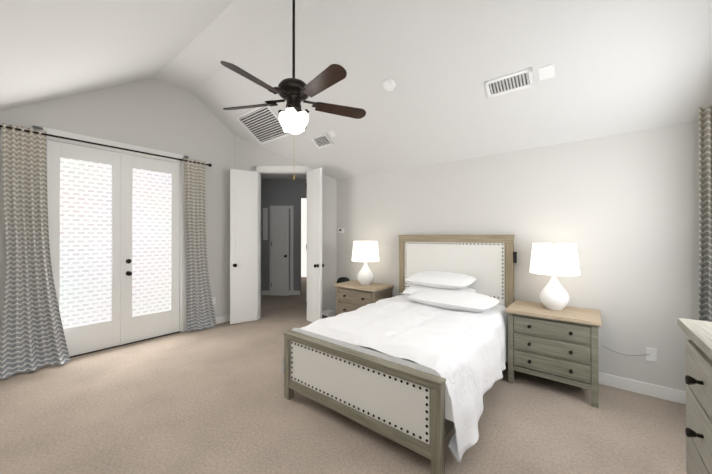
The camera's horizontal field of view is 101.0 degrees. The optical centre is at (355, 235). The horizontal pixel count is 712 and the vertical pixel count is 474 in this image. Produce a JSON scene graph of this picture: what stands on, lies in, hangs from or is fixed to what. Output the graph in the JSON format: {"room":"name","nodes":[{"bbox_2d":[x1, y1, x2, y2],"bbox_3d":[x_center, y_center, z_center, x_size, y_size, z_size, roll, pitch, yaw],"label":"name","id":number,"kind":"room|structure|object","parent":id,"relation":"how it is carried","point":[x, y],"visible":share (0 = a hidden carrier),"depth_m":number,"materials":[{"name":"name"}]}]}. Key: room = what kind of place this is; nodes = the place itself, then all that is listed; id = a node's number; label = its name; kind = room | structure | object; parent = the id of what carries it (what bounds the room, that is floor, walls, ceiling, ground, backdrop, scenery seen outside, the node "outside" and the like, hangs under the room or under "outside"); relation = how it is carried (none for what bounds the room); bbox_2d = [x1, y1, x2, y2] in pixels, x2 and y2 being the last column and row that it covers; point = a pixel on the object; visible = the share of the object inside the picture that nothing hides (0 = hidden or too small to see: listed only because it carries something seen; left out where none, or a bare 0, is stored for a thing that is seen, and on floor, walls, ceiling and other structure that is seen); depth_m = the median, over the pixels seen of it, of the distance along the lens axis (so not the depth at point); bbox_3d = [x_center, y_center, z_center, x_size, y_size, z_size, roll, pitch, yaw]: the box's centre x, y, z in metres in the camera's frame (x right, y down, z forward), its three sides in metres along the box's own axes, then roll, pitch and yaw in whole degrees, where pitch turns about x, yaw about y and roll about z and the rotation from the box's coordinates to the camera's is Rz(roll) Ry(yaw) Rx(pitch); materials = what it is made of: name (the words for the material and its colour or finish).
{"room":"bedroom","nodes":[
{"label":"bedroom","id":0,"kind":"room"},
{"bbox_2d":[0,78,232,348],"bbox_3d":[-3.071,-0.575,3.699,0.150,3.950,3.320,0,0,39],"label":"wall","id":1,"kind":"structure","parent":0,"point":[155,114],"depth_m":4.06,"materials":[{"name":"white paint"}]},
{"bbox_2d":[0,123,216,379],"bbox_3d":[-2.843,0.145,3.656,0.256,2.501,2.235,0,0,39],"label":"curtain","id":2,"kind":"object","parent":1,"relation":"attached to","point":[32,336],"visible":0.98,"depth_m":3.08,"materials":[{"name":"grey fabric"}]},
{"bbox_2d":[32,125,188,331],"bbox_3d":[-2.950,0.118,3.714,0.018,2.565,1.550,0,0,39],"label":"door frame","id":3,"kind":"structure","parent":1,"relation":"attached to","point":[141,149],"depth_m":4.11,"materials":[{"name":"white"}]},
{"bbox_2d":[46,136,182,357],"bbox_3d":[-2.994,0.155,3.750,0.223,2.490,1.400,0,0,39],"label":"french door","id":4,"kind":"structure","parent":1,"relation":"in","point":[115,221],"depth_m":3.66,"materials":[{"name":"white"}]},
{"bbox_2d":[0,0,234,110],"bbox_3d":[-1.254,-1.508,1.454,5.800,1.520,2.090,0,0,39],"label":"ceiling","id":5,"kind":"structure","parent":0,"point":[52,49],"depth_m":2.45,"materials":[{"name":"white paint"}]},
{"bbox_2d":[155,0,316,90],"bbox_3d":[-0.453,-2.205,2.455,5.800,0.120,0.470,0,0,39],"label":"ceiling","id":6,"kind":"structure","parent":0,"point":[233,31],"depth_m":3.18,"materials":[{"name":"white paint"}]},
{"bbox_2d":[220,0,365,179],"bbox_3d":[-0.534,-1.307,2.475,1.287,1.675,1.282,0,0,39],"label":"ceiling fan","id":7,"kind":"object","parent":6,"relation":"hanging from","point":[293,92],"visible":1,"depth_m":2.43,"materials":[{"name":"brown wood"}]},
{"bbox_2d":[261,176,261,296],"bbox_3d":[-1.994,0.034,5.971,0.100,2.750,2.080,0,0,-16],"label":"wall","id":8,"kind":"structure","parent":0,"point":[261,236],"depth_m":6.69,"materials":[{"name":"grey paint"}]},
{"bbox_2d":[261,174,306,178],"bbox_3d":[-1.301,-1.385,7.623,3.900,0.100,5.245,0,0,0],"label":"ceiling","id":9,"kind":"structure","parent":0,"point":[282,176],"depth_m":6.69,"materials":[{"name":"white paint"}]},
{"bbox_2d":[262,179,306,294],"bbox_3d":[-1.047,0.037,6.991,3.200,2.750,0.100,0,0,0],"label":"wall","id":10,"kind":"structure","parent":0,"point":[283,192],"depth_m":6.94,"materials":[{"name":"grey paint"}]},
{"bbox_2d":[263,206,293,294],"bbox_3d":[-1.837,0.357,6.926,0.720,2.110,0.020,0,0,0],"label":"door frame","id":11,"kind":"structure","parent":10,"relation":"attached to","point":[265,223],"depth_m":6.92,"materials":[{"name":"white wood"}]},
{"bbox_2d":[271,208,288,295],"bbox_3d":[-1.751,0.390,6.824,0.361,2.020,0.294,0,0,39],"label":"hall door","id":12,"kind":"structure","parent":10,"relation":"in","point":[280,253],"depth_m":6.79,"materials":[{"name":"white wood"}]},
{"bbox_2d":[262,291,299,294],"bbox_3d":[-1.982,1.360,6.923,1.330,0.105,0.016,0,0,0],"label":"baseboard","id":13,"kind":"structure","parent":10,"relation":"attached to","point":[268,292],"depth_m":6.92,"materials":[{"name":"white wood"}]},
{"bbox_2d":[233,134,336,310],"bbox_3d":[-1.190,-0.570,4.933,1.893,3.950,0.120,0,0,0],"label":"wall","id":14,"kind":"structure","parent":0,"point":[247,155],"depth_m":4.87,"materials":[{"name":"white paint"}]},
{"bbox_2d":[230,169,257,323],"bbox_3d":[-1.816,0.177,4.729,0.214,2.430,0.412,0,0,39],"label":"door leaf","id":15,"kind":"structure","parent":14,"relation":"in","point":[243,237],"depth_m":4.68,"materials":[{"name":"white wood"}]},
{"bbox_2d":[252,166,313,319],"bbox_3d":[-1.211,0.130,4.923,1.030,2.550,0.145,0,0,0],"label":"door frame","id":16,"kind":"structure","parent":14,"relation":"attached to","point":[260,170],"depth_m":4.87,"materials":[{"name":"white wood"}]},
{"bbox_2d":[306,168,323,322],"bbox_3d":[-0.686,0.177,4.647,0.420,2.430,0.182,0,0,39],"label":"door leaf","id":17,"kind":"structure","parent":14,"relation":"in","point":[315,265],"depth_m":4.62,"materials":[{"name":"white wood"}]},
{"bbox_2d":[301,198,306,276],"bbox_3d":[-1.064,0.049,10.091,3.200,2.750,0.100,0,0,0],"label":"wall","id":18,"kind":"structure","parent":0,"point":[303,237],"depth_m":10.04,"materials":[{"name":"white paint"}]},
{"bbox_2d":[0,277,686,473],"bbox_3d":[-0.666,1.455,4.889,11.500,0.100,10.000,0,0,39],"label":"floor","id":19,"kind":"structure","parent":0,"point":[213,400],"depth_m":2.18,"materials":[{"name":"carpet"}]},
{"bbox_2d":[322,309,335,318],"bbox_3d":[-0.442,1.309,4.690,0.170,0.190,0.180,0,0,39],"label":"box","id":20,"kind":"object","parent":19,"relation":"on","point":[328,313],"visible":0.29,"depth_m":4.64,"materials":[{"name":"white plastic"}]},
{"bbox_2d":[334,280,393,315],"bbox_3d":[0.102,1.052,4.171,0.720,0.700,0.480,0,0,39],"label":"nightstand","id":21,"kind":"object","parent":19,"relation":"on","point":[353,295],"visible":0.65,"depth_m":4.04,"materials":[{"name":"brown wood"}]},
{"bbox_2d":[336,277,349,283],"bbox_3d":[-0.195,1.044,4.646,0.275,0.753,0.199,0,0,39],"label":"bag","id":22,"kind":"object","parent":21,"relation":"on","point":[342,279],"visible":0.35,"depth_m":4.66,"materials":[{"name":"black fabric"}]},
{"bbox_2d":[352,240,379,284],"bbox_3d":[0.137,0.388,4.184,0.400,0.625,0.400,0,0,39],"label":"lamp","id":23,"kind":"object","parent":21,"relation":"on","point":[365,251],"visible":1,"depth_m":4.06,"materials":[{"name":"white ceramic"}]},
{"bbox_2d":[281,235,516,473],"bbox_3d":[0.546,0.694,2.858,1.635,1.405,2.005,0,0,39],"label":"bed","id":24,"kind":"object","parent":19,"relation":"on","point":[418,362],"visible":1,"depth_m":2.24,"materials":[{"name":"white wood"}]},
{"bbox_2d":[281,295,507,461],"bbox_3d":[0.495,0.997,2.793,1.635,0.562,1.708,0,0,39],"label":"duvet","id":25,"kind":"object","parent":24,"relation":"on","point":[465,348],"depth_m":2.19,"materials":[{"name":"white fabric"}]},
{"bbox_2d":[505,300,601,407],"bbox_3d":[1.837,1.046,2.745,0.700,0.700,0.530,0,0,39],"label":"nightstand","id":26,"kind":"object","parent":19,"relation":"on","point":[556,345],"visible":1,"depth_m":2.56,"materials":[{"name":"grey wood"}]},
{"bbox_2d":[529,243,579,309],"bbox_3d":[1.873,0.383,2.777,0.400,0.625,0.400,0,0,39],"label":"lamp","id":27,"kind":"object","parent":26,"relation":"on","point":[554,260],"visible":1,"depth_m":2.67,"materials":[{"name":"white ceramic"}]},
{"bbox_2d":[677,318,711,473],"bbox_3d":[1.338,0.889,0.783,0.528,1.000,1.185,0,0,39],"label":"dresser","id":28,"kind":"object","parent":19,"relation":"on","point":[698,381],"visible":1,"depth_m":1.17,"materials":[{"name":"grey wood"}]},
{"bbox_2d":[191,0,711,179],"bbox_3d":[0.286,-1.540,3.372,5.800,1.443,1.890,0,0,39],"label":"ceiling","id":29,"kind":"structure","parent":0,"point":[624,66],"depth_m":2.72,"materials":[{"name":"white paint"}]},
{"bbox_2d":[236,103,291,144],"bbox_3d":[-1.389,-1.642,4.400,0.780,0.320,0.449,0,0,39],"label":"ceiling vent","id":30,"kind":"object","parent":29,"relation":"in","point":[261,125],"visible":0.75,"depth_m":4.39,"materials":[{"name":"grey metal"}]},
{"bbox_2d":[311,133,333,148],"bbox_3d":[-0.487,-1.349,4.213,0.300,0.124,0.171,0,0,39],"label":"ceiling vent","id":31,"kind":"object","parent":29,"relation":"in","point":[322,141],"visible":1,"depth_m":4.21,"materials":[{"name":"grey metal"}]},
{"bbox_2d":[328,131,336,136],"bbox_3d":[-0.323,-1.387,4.019,0.090,0.055,0.076,0,0,39],"label":"ceiling vent","id":32,"kind":"object","parent":29,"relation":"in","point":[332,133],"visible":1,"depth_m":4.01,"materials":[{"name":"white plastic"}]},
{"bbox_2d":[383,78,395,90],"bbox_3d":[0.352,-1.587,3.102,0.136,0.097,0.120,0,0,39],"label":"smoke detector","id":33,"kind":"object","parent":29,"relation":"attached to","point":[389,84],"visible":0.98,"depth_m":3.08,"materials":[{"name":"white plastic"}]},
{"bbox_2d":[484,67,533,97],"bbox_3d":[1.389,-1.376,2.668,0.380,0.107,0.146,0,0,39],"label":"ceiling vent","id":34,"kind":"object","parent":29,"relation":"in","point":[512,82],"visible":1,"depth_m":2.66,"materials":[{"name":"grey metal"}]},
{"bbox_2d":[538,64,554,80],"bbox_3d":[1.616,-1.379,2.487,0.115,0.069,0.096,0,0,39],"label":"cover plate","id":35,"kind":"object","parent":29,"relation":"in","point":[546,72],"visible":1,"depth_m":2.48,"materials":[{"name":"white plastic"}]},
{"bbox_2d":[337,121,698,391],"bbox_3d":[1.369,-0.575,3.615,4.420,3.950,0.150,0,0,39],"label":"wall","id":36,"kind":"structure","parent":0,"point":[621,211],"depth_m":2.80,"materials":[{"name":"white paint"}]},
{"bbox_2d":[338,228,343,232],"bbox_3d":[-0.245,-0.076,4.797,0.120,0.080,0.023,0,0,39],"label":"thermostat","id":37,"kind":"object","parent":36,"relation":"attached to","point":[340,230],"visible":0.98,"depth_m":4.78,"materials":[{"name":"white plastic"}]},
{"bbox_2d":[215,314,685,404],"bbox_3d":[-0.515,1.343,2.363,5.500,0.105,4.150,0,0,39],"label":"baseboard","id":38,"kind":"structure","parent":36,"relation":"attached to","point":[661,392],"depth_m":2.58,"materials":[{"name":"white wood"}]},
{"bbox_2d":[645,347,656,361],"bbox_3d":[2.563,1.038,2.548,0.070,0.115,0.007,0,0,39],"label":"electrical outlet plate","id":39,"kind":"object","parent":36,"relation":"attached to","point":[652,356],"visible":1,"depth_m":2.54,"materials":[{"name":"white plastic"}]},
{"bbox_2d":[602,345,649,355],"bbox_3d":[2.385,1.028,2.599,0.347,0.068,0.005,0,0,17],"label":"lamp cord","id":40,"kind":"object","parent":39,"relation":"attached to","point":[625,354],"visible":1,"depth_m":2.59,"materials":[{"name":"grey plastic"}]},
{"bbox_3d":[1.687,-0.587,0.601,0.150,3.950,4.450,0,0,39],"label":"wall","id":41,"kind":"structure","parent":0,"visible":0},
{"bbox_2d":[699,106,711,321],"bbox_3d":[2.371,0.143,1.746,0.219,2.460,1.435,0,0,39],"label":"curtain","id":42,"kind":"object","parent":41,"relation":"attached to","point":[705,214],"visible":0.73,"depth_m":2.30,"materials":[{"name":"grey fabric"}]}
]}

